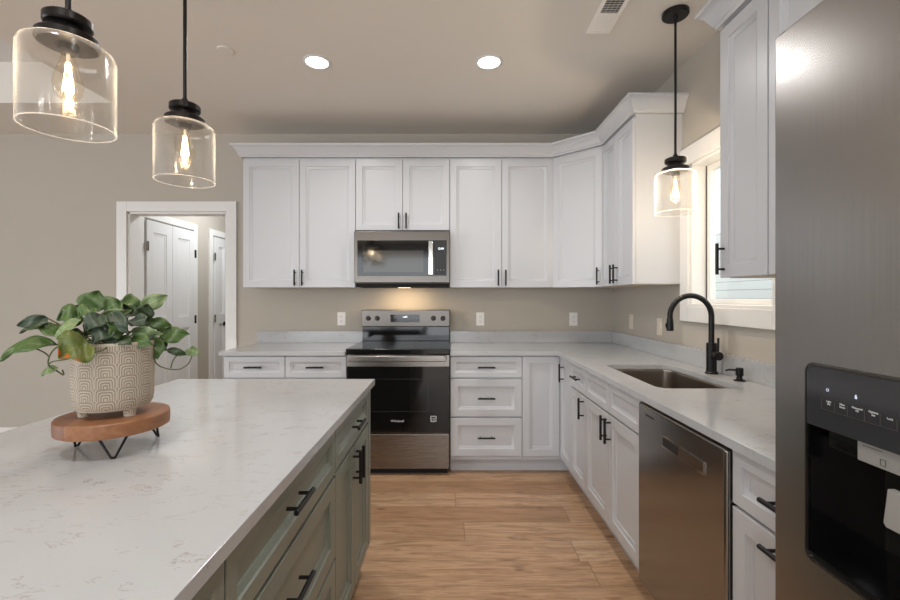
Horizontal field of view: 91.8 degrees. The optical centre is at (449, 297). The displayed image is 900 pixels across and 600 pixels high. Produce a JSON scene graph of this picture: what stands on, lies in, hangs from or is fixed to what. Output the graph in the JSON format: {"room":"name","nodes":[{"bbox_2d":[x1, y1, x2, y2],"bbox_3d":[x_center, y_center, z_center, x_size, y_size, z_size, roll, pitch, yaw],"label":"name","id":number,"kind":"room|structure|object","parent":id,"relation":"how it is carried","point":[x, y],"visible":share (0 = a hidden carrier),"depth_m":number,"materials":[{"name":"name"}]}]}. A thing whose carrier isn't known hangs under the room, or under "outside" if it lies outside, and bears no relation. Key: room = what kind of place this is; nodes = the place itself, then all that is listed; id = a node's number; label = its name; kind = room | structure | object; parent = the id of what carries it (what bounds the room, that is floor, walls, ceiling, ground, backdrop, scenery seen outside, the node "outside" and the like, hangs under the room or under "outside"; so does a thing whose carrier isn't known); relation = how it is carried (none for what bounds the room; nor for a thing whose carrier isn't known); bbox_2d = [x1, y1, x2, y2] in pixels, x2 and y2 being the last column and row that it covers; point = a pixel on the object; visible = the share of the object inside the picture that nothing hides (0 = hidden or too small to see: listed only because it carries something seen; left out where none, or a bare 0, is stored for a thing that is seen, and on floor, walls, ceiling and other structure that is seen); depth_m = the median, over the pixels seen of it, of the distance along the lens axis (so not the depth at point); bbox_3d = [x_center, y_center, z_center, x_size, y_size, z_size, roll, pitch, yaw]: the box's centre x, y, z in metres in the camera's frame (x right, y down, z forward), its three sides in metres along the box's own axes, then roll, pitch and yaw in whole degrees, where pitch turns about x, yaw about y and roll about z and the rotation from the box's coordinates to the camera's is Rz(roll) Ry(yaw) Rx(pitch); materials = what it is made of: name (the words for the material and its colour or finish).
{"room":"kitchen","nodes":[
{"label":"kitchen","id":0,"kind":"room"},
{"bbox_2d":[0,38,40,61],"bbox_3d":[-4.745,-1.788,-0.640,4.510,0.099,7.720,0,0,0],"label":"ceiling","id":1,"kind":"structure","parent":0,"point":[6,49],"depth_m":3.13,"materials":[{"name":"paint"}]},
{"bbox_2d":[144,216,224,378],"bbox_3d":[-2.930,-0.067,5.480,0.100,2.743,3.040,0,0,0],"label":"wall","id":2,"kind":"structure","parent":0,"point":[204,223],"depth_m":5.11,"materials":[{"name":"beige paint"}]},
{"bbox_2d":[144,219,171,385],"bbox_3d":[-2.856,0.279,4.285,0.045,2.028,0.386,0,0,0],"label":"door","id":3,"kind":"structure","parent":2,"relation":"in","point":[157,236],"depth_m":4.31,"materials":[{"name":"white paint"}]},
{"bbox_2d":[140,216,197,378],"bbox_3d":[-2.869,0.240,4.487,0.021,2.130,0.935,0,0,0],"label":"trim","id":4,"kind":"structure","parent":2,"relation":"attached to","point":[169,220],"depth_m":4.60,"materials":[{"name":"white paint"}]},
{"bbox_2d":[172,226,196,380],"bbox_3d":[-2.856,0.279,4.686,0.045,2.028,0.407,0,0,0],"label":"door","id":5,"kind":"structure","parent":2,"relation":"in","point":[184,253],"depth_m":4.68,"materials":[{"name":"white paint"}]},
{"bbox_2d":[208,228,224,378],"bbox_3d":[-2.869,0.240,5.445,0.021,2.130,0.470,0,0,0],"label":"trim","id":6,"kind":"structure","parent":2,"relation":"attached to","point":[211,232],"depth_m":5.22,"materials":[{"name":"white paint"}]},
{"bbox_2d":[213,237,224,378],"bbox_3d":[-2.828,0.279,5.437,0.100,2.028,0.326,0,0,0],"label":"door","id":7,"kind":"structure","parent":2,"relation":"in","point":[218,243],"depth_m":5.37,"materials":[{"name":"white paint"}]},
{"bbox_2d":[0,134,612,445],"bbox_3d":[-2.708,-0.267,3.900,8.585,3.143,0.120,0,0,0],"label":"wall","id":8,"kind":"structure","parent":0,"point":[58,196],"depth_m":3.84,"materials":[{"name":"beige paint"}]},
{"bbox_2d":[0,427,17,432],"bbox_3d":[-4.955,1.222,3.832,4.050,0.165,0.015,0,0,0],"label":"baseboard","id":9,"kind":"structure","parent":8,"relation":"attached to","point":[2,429],"depth_m":3.82,"materials":[{"name":"white paint"}]},
{"bbox_2d":[116,201,236,349],"bbox_3d":[-2.393,0.231,3.890,1.051,2.148,0.142,0,0,0],"label":"trim","id":10,"kind":"structure","parent":8,"relation":"attached to","point":[128,213],"depth_m":3.82,"materials":[{"name":"white paint"}]},
{"bbox_2d":[243,158,359,287],"bbox_3d":[-1.216,-0.608,3.666,0.912,1.055,0.346,0,0,0],"label":"upper cabinet","id":11,"kind":"object","parent":8,"relation":"attached to","point":[299,214],"visible":0.97,"depth_m":3.54,"materials":[{"name":"white paint"}]},
{"bbox_2d":[229,93,689,158],"bbox_3d":[-0.098,-1.183,3.418,3.411,0.094,0.859,0,0,17],"label":"crown molding","id":12,"kind":"structure","parent":11,"relation":"attached to","point":[632,104],"depth_m":3.48,"materials":[{"name":"white paint"}]},
{"bbox_2d":[257,331,361,342],"bbox_3d":[-1.222,0.345,3.829,0.925,0.100,0.019,0,0,0],"label":"backsplash","id":13,"kind":"structure","parent":8,"relation":"attached to","point":[262,336],"depth_m":3.82,"materials":[{"name":"white stone"}]},
{"bbox_2d":[337,312,345,324],"bbox_3d":[-0.949,0.187,3.835,0.072,0.116,0.008,0,0,0],"label":"wall outlet","id":14,"kind":"object","parent":8,"relation":"attached to","point":[341,316],"visible":1,"depth_m":3.83,"materials":[{"name":"white plastic"}]},
{"bbox_2d":[356,158,449,229],"bbox_3d":[-0.378,-0.837,3.666,0.762,0.597,0.346,0,0,0],"label":"upper cabinet","id":15,"kind":"object","parent":8,"relation":"attached to","point":[392,193],"visible":0.91,"depth_m":3.54,"materials":[{"name":"white paint"}]},
{"bbox_2d":[354,230,449,287],"bbox_3d":[-0.374,-0.309,3.620,0.757,0.456,0.436,0,0,0],"label":"microwave","id":16,"kind":"object","parent":15,"relation":"attached to","point":[382,258],"visible":1,"depth_m":3.44,"materials":[{"name":"silver metal"}]},
{"bbox_2d":[476,312,483,325],"bbox_3d":[0.273,0.189,3.835,0.072,0.116,0.008,0,0,0],"label":"wall outlet","id":17,"kind":"object","parent":8,"relation":"attached to","point":[479,315],"visible":1,"depth_m":3.83,"materials":[{"name":"white plastic"}]},
{"bbox_2d":[450,158,552,287],"bbox_3d":[0.424,-0.608,3.666,0.840,1.055,0.346,0,0,0],"label":"upper cabinet","id":18,"kind":"object","parent":8,"relation":"attached to","point":[501,209],"visible":0.98,"depth_m":3.54,"materials":[{"name":"white paint"}]},
{"bbox_2d":[450,331,611,342],"bbox_3d":[0.715,0.345,3.829,1.414,0.100,0.019,0,0,0],"label":"backsplash","id":19,"kind":"structure","parent":8,"relation":"attached to","point":[455,336],"depth_m":3.82,"materials":[{"name":"white stone"}]},
{"bbox_2d":[569,312,577,325],"bbox_3d":[1.092,0.190,3.835,0.072,0.116,0.008,0,0,0],"label":"wall outlet","id":20,"kind":"object","parent":8,"relation":"attached to","point":[573,316],"visible":1,"depth_m":3.83,"materials":[{"name":"white plastic"}]},
{"bbox_2d":[550,145,626,287],"bbox_3d":[1.142,-0.608,3.534,0.603,1.055,0.609,0,0,0],"label":"upper cabinet","id":21,"kind":"object","parent":8,"relation":"attached to","point":[577,176],"visible":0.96,"depth_m":3.38,"materials":[{"name":"white paint"}]},
{"bbox_2d":[0,0,717,133],"bbox_3d":[-2.708,-1.638,-0.330,8.585,0.400,8.340,0,0,0],"label":"ceiling","id":22,"kind":"structure","parent":0,"point":[398,66],"depth_m":2.70,"materials":[{"name":"paint"}]},
{"bbox_2d":[13,0,116,142],"bbox_3d":[-0.944,-0.927,1.080,0.194,1.021,0.194,0,0,0],"label":"pendant light","id":23,"kind":"object","parent":22,"relation":"hanging from","point":[64,31],"visible":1,"depth_m":1.06,"materials":[{"name":"clear glass"}]},
{"bbox_2d":[57,42,78,57],"bbox_3d":[-0.944,-0.612,1.080,0.041,0.019,0.041,0,0,0],"label":"socket","id":24,"kind":"object","parent":23,"relation":"attached to","point":[68,49],"depth_m":1.07,"materials":[{"name":"brown metal"}]},
{"bbox_2d":[152,0,215,187],"bbox_3d":[-0.950,-0.927,1.567,0.194,1.021,0.194,0,0,0],"label":"pendant light","id":25,"kind":"object","parent":22,"relation":"hanging from","point":[183,114],"visible":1,"depth_m":1.55,"materials":[{"name":"clear glass"}]},
{"bbox_2d":[178,122,191,131],"bbox_3d":[-0.950,-0.612,1.567,0.041,0.019,0.041,0,0,0],"label":"socket","id":26,"kind":"object","parent":25,"relation":"attached to","point":[184,126],"depth_m":1.55,"materials":[{"name":"brown metal"}]},
{"bbox_2d":[217,45,233,54],"bbox_3d":[-1.300,-1.433,2.530,0.090,0.007,0.090,0,0,0],"label":"cover plate","id":27,"kind":"object","parent":22,"relation":"attached to","point":[222,49],"visible":1,"depth_m":2.52,"materials":[{"name":"paint"}]},
{"bbox_2d":[302,54,330,69],"bbox_3d":[-0.807,-1.433,2.660,0.170,0.007,0.170,0,0,0],"label":"recessed light","id":28,"kind":"object","parent":22,"relation":"in","point":[314,61],"visible":1,"depth_m":2.65,"materials":[{"name":"white paint"}]},
{"bbox_2d":[475,54,502,69],"bbox_3d":[0.242,-1.433,2.660,0.170,0.007,0.170,0,0,0],"label":"recessed light","id":29,"kind":"object","parent":22,"relation":"in","point":[488,61],"visible":1,"depth_m":2.65,"materials":[{"name":"white paint"}]},
{"bbox_2d":[586,0,628,33],"bbox_3d":[0.803,-1.432,2.188,0.130,0.010,0.355,0,0,0],"label":"ceiling vent","id":30,"kind":"object","parent":22,"relation":"in","point":[608,12],"visible":1,"depth_m":2.22,"materials":[{"name":"metal"}]},
{"bbox_2d":[654,4,696,216],"bbox_3d":[1.141,-0.932,2.200,0.194,1.012,0.194,0,0,0],"label":"pendant light","id":31,"kind":"object","parent":22,"relation":"hanging from","point":[675,166],"visible":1,"depth_m":2.19,"materials":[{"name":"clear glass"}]},
{"bbox_2d":[671,171,679,176],"bbox_3d":[1.141,-0.621,2.200,0.041,0.019,0.041,0,0,0],"label":"socket","id":32,"kind":"object","parent":31,"relation":"attached to","point":[673,173],"depth_m":2.19,"materials":[{"name":"brown metal"}]},
{"bbox_2d":[351,446,652,599],"bbox_3d":[-2.757,1.355,1.250,8.685,0.100,11.700,0,0,0],"label":"floor","id":33,"kind":"structure","parent":0,"point":[453,534],"depth_m":2.32,"materials":[{"name":"brown wood"}]},
{"bbox_2d":[192,562,223,599],"bbox_3d":[-0.672,0.867,0.420,0.657,0.876,0.640,0,0,0],"label":"base cabinet","id":34,"kind":"object","parent":33,"relation":"on","point":[213,589],"visible":0.21,"depth_m":0.71,"materials":[{"name":"green paint"}]},
{"bbox_2d":[224,432,334,599],"bbox_3d":[-0.672,0.867,1.099,0.656,0.876,0.716,0,0,0],"label":"base cabinet","id":35,"kind":"object","parent":33,"relation":"on","point":[289,553],"visible":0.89,"depth_m":1.08,"materials":[{"name":"green paint"}]},
{"bbox_2d":[0,379,374,599],"bbox_3d":[-0.840,0.411,0.786,0.956,0.030,2.672,0,0,0],"label":"countertop","id":36,"kind":"structure","parent":35,"relation":"on","point":[156,520],"depth_m":0.91,"materials":[{"name":"white stone"}]},
{"bbox_2d":[51,402,170,458],"bbox_3d":[-0.883,0.350,1.150,0.249,0.090,0.249,0,0,0],"label":"plant stand","id":37,"kind":"object","parent":36,"relation":"on","point":[68,427],"visible":0.84,"depth_m":1.07,"materials":[{"name":"brown wood"}]},
{"bbox_2d":[0,290,199,417],"bbox_3d":[-0.882,0.143,1.129,0.205,0.324,0.394,0,0,38],"label":"potted plant","id":38,"kind":"object","parent":37,"relation":"on","point":[112,370],"visible":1,"depth_m":1.09,"materials":[{"name":"green plant"}]},
{"bbox_2d":[224,355,346,378],"bbox_3d":[-1.210,0.867,3.506,0.905,0.876,0.665,0,0,0],"label":"base cabinet","id":39,"kind":"object","parent":33,"relation":"on","point":[235,367],"visible":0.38,"depth_m":3.21,"materials":[{"name":"white paint"}]},
{"bbox_2d":[219,331,361,355],"bbox_3d":[-1.222,0.360,3.511,0.925,0.131,0.653,0,0,0],"label":"countertop","id":40,"kind":"structure","parent":39,"relation":"on","point":[269,343],"depth_m":3.67,"materials":[{"name":"white stone"}]},
{"bbox_2d":[333,391,369,599],"bbox_3d":[-0.672,0.867,1.778,0.657,0.876,0.640,0,0,0],"label":"base cabinet","id":41,"kind":"object","parent":33,"relation":"on","point":[351,437],"depth_m":1.71,"materials":[{"name":"green paint"}]},
{"bbox_2d":[346,310,449,472],"bbox_3d":[-0.375,0.705,3.477,0.760,1.198,0.697,0,0,0],"label":"range","id":42,"kind":"object","parent":33,"relation":"on","point":[406,353],"visible":0.99,"depth_m":3.19,"materials":[{"name":"silver metal"}]},
{"bbox_2d":[346,340,449,354],"bbox_3d":[-0.375,0.395,3.498,0.760,0.043,0.653,0,0,0],"label":"cooktop","id":43,"kind":"object","parent":42,"relation":"in","point":[365,347],"depth_m":3.26,"materials":[{"name":"black glass"}]},
{"bbox_2d":[347,355,449,432],"bbox_3d":[-0.375,0.836,3.469,0.754,0.838,0.682,0,0,0],"label":"oven","id":44,"kind":"object","parent":42,"relation":"in","point":[410,393],"depth_m":3.19,"materials":[{"name":"grey"}]},
{"bbox_2d":[450,356,521,469],"bbox_3d":[0.272,0.867,3.506,0.528,0.876,0.664,0,0,0],"label":"base cabinet","id":45,"kind":"object","parent":33,"relation":"on","point":[486,391],"visible":0.97,"depth_m":3.22,"materials":[{"name":"white paint"}]},
{"bbox_2d":[520,356,583,491],"bbox_3d":[0.990,0.867,3.381,0.906,0.876,0.913,0,0,0],"label":"base cabinet","id":46,"kind":"object","parent":33,"relation":"on","point":[546,381],"visible":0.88,"depth_m":3.21,"materials":[{"name":"white paint"}]},
{"bbox_2d":[450,331,774,471],"bbox_3d":[0.726,0.360,2.329,1.435,0.131,3.018,0,0,0],"label":"countertop","id":47,"kind":"structure","parent":46,"relation":"on","point":[740,417],"depth_m":2.19,"materials":[{"name":"white stone"}]},
{"bbox_2d":[616,369,728,388],"bbox_3d":[1.111,0.531,2.243,0.435,0.207,0.733,0,0,0],"label":"sink","id":48,"kind":"object","parent":47,"relation":"in","point":[662,378],"visible":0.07,"depth_m":2.56,"materials":[{"name":"silver metal"}]},
{"bbox_2d":[665,293,723,374],"bbox_3d":[1.262,0.186,2.252,0.268,0.419,0.097,0,0,0],"label":"kitchen faucet","id":49,"kind":"object","parent":47,"relation":"on","point":[713,354],"visible":1,"depth_m":2.26,"materials":[{"name":"black metal"}]},
{"bbox_2d":[725,367,745,381],"bbox_3d":[1.357,0.364,2.070,0.092,0.062,0.050,0,0,0],"label":"soap dispenser","id":50,"kind":"object","parent":47,"relation":"on","point":[739,372],"visible":1,"depth_m":2.06,"materials":[{"name":"black metal"}]},
{"bbox_2d":[569,363,599,514],"bbox_3d":[1.111,0.867,2.768,0.665,0.876,0.309,0,0,0],"label":"base cabinet","id":51,"kind":"object","parent":33,"relation":"on","point":[578,375],"visible":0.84,"depth_m":2.77,"materials":[{"name":"white paint"}]},
{"bbox_2d":[586,371,642,571],"bbox_3d":[1.111,0.867,2.233,0.665,0.876,0.757,0,0,0],"label":"base cabinet","id":52,"kind":"object","parent":33,"relation":"on","point":[612,414],"visible":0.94,"depth_m":2.17,"materials":[{"name":"white paint"}]},
{"bbox_2d":[639,402,737,599],"bbox_3d":[1.087,0.866,1.556,0.586,0.876,0.588,0,0,0],"label":"dishwasher","id":53,"kind":"object","parent":33,"relation":"on","point":[686,503],"visible":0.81,"depth_m":1.49,"materials":[{"name":"silver metal"}]},
{"bbox_2d":[733,450,774,599],"bbox_3d":[1.111,0.867,1.042,0.664,0.876,0.430,0,0,0],"label":"base cabinet","id":54,"kind":"object","parent":33,"relation":"on","point":[753,483],"visible":0.37,"depth_m":1.18,"materials":[{"name":"white paint"}]},
{"bbox_2d":[775,0,899,599],"bbox_3d":[1.003,0.415,0.342,0.824,1.779,0.910,0,0,0],"label":"refrigerator","id":55,"kind":"object","parent":33,"relation":"on","point":[837,67],"visible":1,"depth_m":0.68,"materials":[{"name":"silver metal"}]},
{"bbox_2d":[613,30,774,363],"bbox_3d":[1.515,-0.067,-0.330,0.140,2.743,8.340,0,0,0],"label":"wall","id":56,"kind":"structure","parent":0,"point":[699,76],"depth_m":2.58,"materials":[{"name":"beige paint"}]},
{"bbox_2d":[629,314,632,328],"bbox_3d":[1.440,0.190,3.455,0.009,0.116,0.072,0,0,0],"label":"wall switch","id":57,"kind":"object","parent":56,"relation":"attached to","point":[630,315],"visible":1,"depth_m":3.45,"materials":[{"name":"beige plastic"}]},
{"bbox_2d":[602,114,682,286],"bbox_3d":[1.271,-0.608,2.971,0.346,1.055,0.549,0,0,0],"label":"upper cabinet","id":58,"kind":"object","parent":56,"relation":"attached to","point":[641,248],"visible":0.97,"depth_m":2.70,"materials":[{"name":"white paint"}]},
{"bbox_2d":[657,318,661,334],"bbox_3d":[1.440,0.200,2.990,0.009,0.116,0.072,0,0,0],"label":"wall switch","id":59,"kind":"object","parent":56,"relation":"attached to","point":[659,320],"visible":1,"depth_m":2.98,"materials":[{"name":"beige plastic"}]},
{"bbox_2d":[612,331,774,387],"bbox_3d":[1.433,0.345,2.329,0.020,0.100,3.018,0,0,0],"label":"backsplash","id":60,"kind":"structure","parent":56,"relation":"attached to","point":[760,372],"depth_m":2.51,"materials":[{"name":"white stone"}]},
{"bbox_2d":[680,127,774,329],"bbox_3d":[1.500,-0.380,2.268,0.150,1.046,0.861,0,0,0],"label":"window","id":61,"kind":"structure","parent":56,"relation":"in","point":[698,229],"depth_m":2.57,"materials":[{"name":"white paint"}]},
{"bbox_2d":[715,0,774,277],"bbox_3d":[1.271,-0.608,1.692,0.346,1.055,0.276,0,0,0],"label":"upper cabinet","id":62,"kind":"object","parent":56,"relation":"attached to","point":[744,41],"visible":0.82,"depth_m":1.69,"materials":[{"name":"white paint"}]},
{"bbox_2d":[694,0,751,29],"bbox_3d":[1.258,-1.183,1.581,0.368,0.094,0.661,0,0,0],"label":"crown molding","id":63,"kind":"structure","parent":62,"relation":"attached to","point":[717,13],"depth_m":1.79,"materials":[{"name":"white paint"}]},
{"bbox_2d":[769,0,822,273],"bbox_3d":[1.271,-0.608,1.401,0.346,1.055,0.302,0,0,0],"label":"upper cabinet","id":64,"kind":"object","parent":56,"relation":"attached to","point":[783,14],"visible":0.06,"depth_m":1.53,"materials":[{"name":"white paint"}]},
{"bbox_2d":[705,343,717,374],"bbox_3d":[1.365,0.316,2.270,0.062,0.159,0.062,0,0,0],"label":"base","id":65,"kind":"object","parent":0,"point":[711,364],"depth_m":2.25,"materials":[{"name":"black metal"}]},
{"label":"outside","id":66,"kind":"structure","parent":0,"visible":0},
{"bbox_3d":[15.922,1.865,6.000,28.155,0.120,32.000,0,0,0],"label":"lawn","id":67,"kind":"structure","parent":66,"visible":0},
{"bbox_2d":[716,233,771,298],"bbox_3d":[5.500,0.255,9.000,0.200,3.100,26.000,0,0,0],"label":"neighbouring house","id":68,"kind":"structure","parent":67,"relation":"on","point":[726,288],"depth_m":8.03,"materials":[{"name":"white"}]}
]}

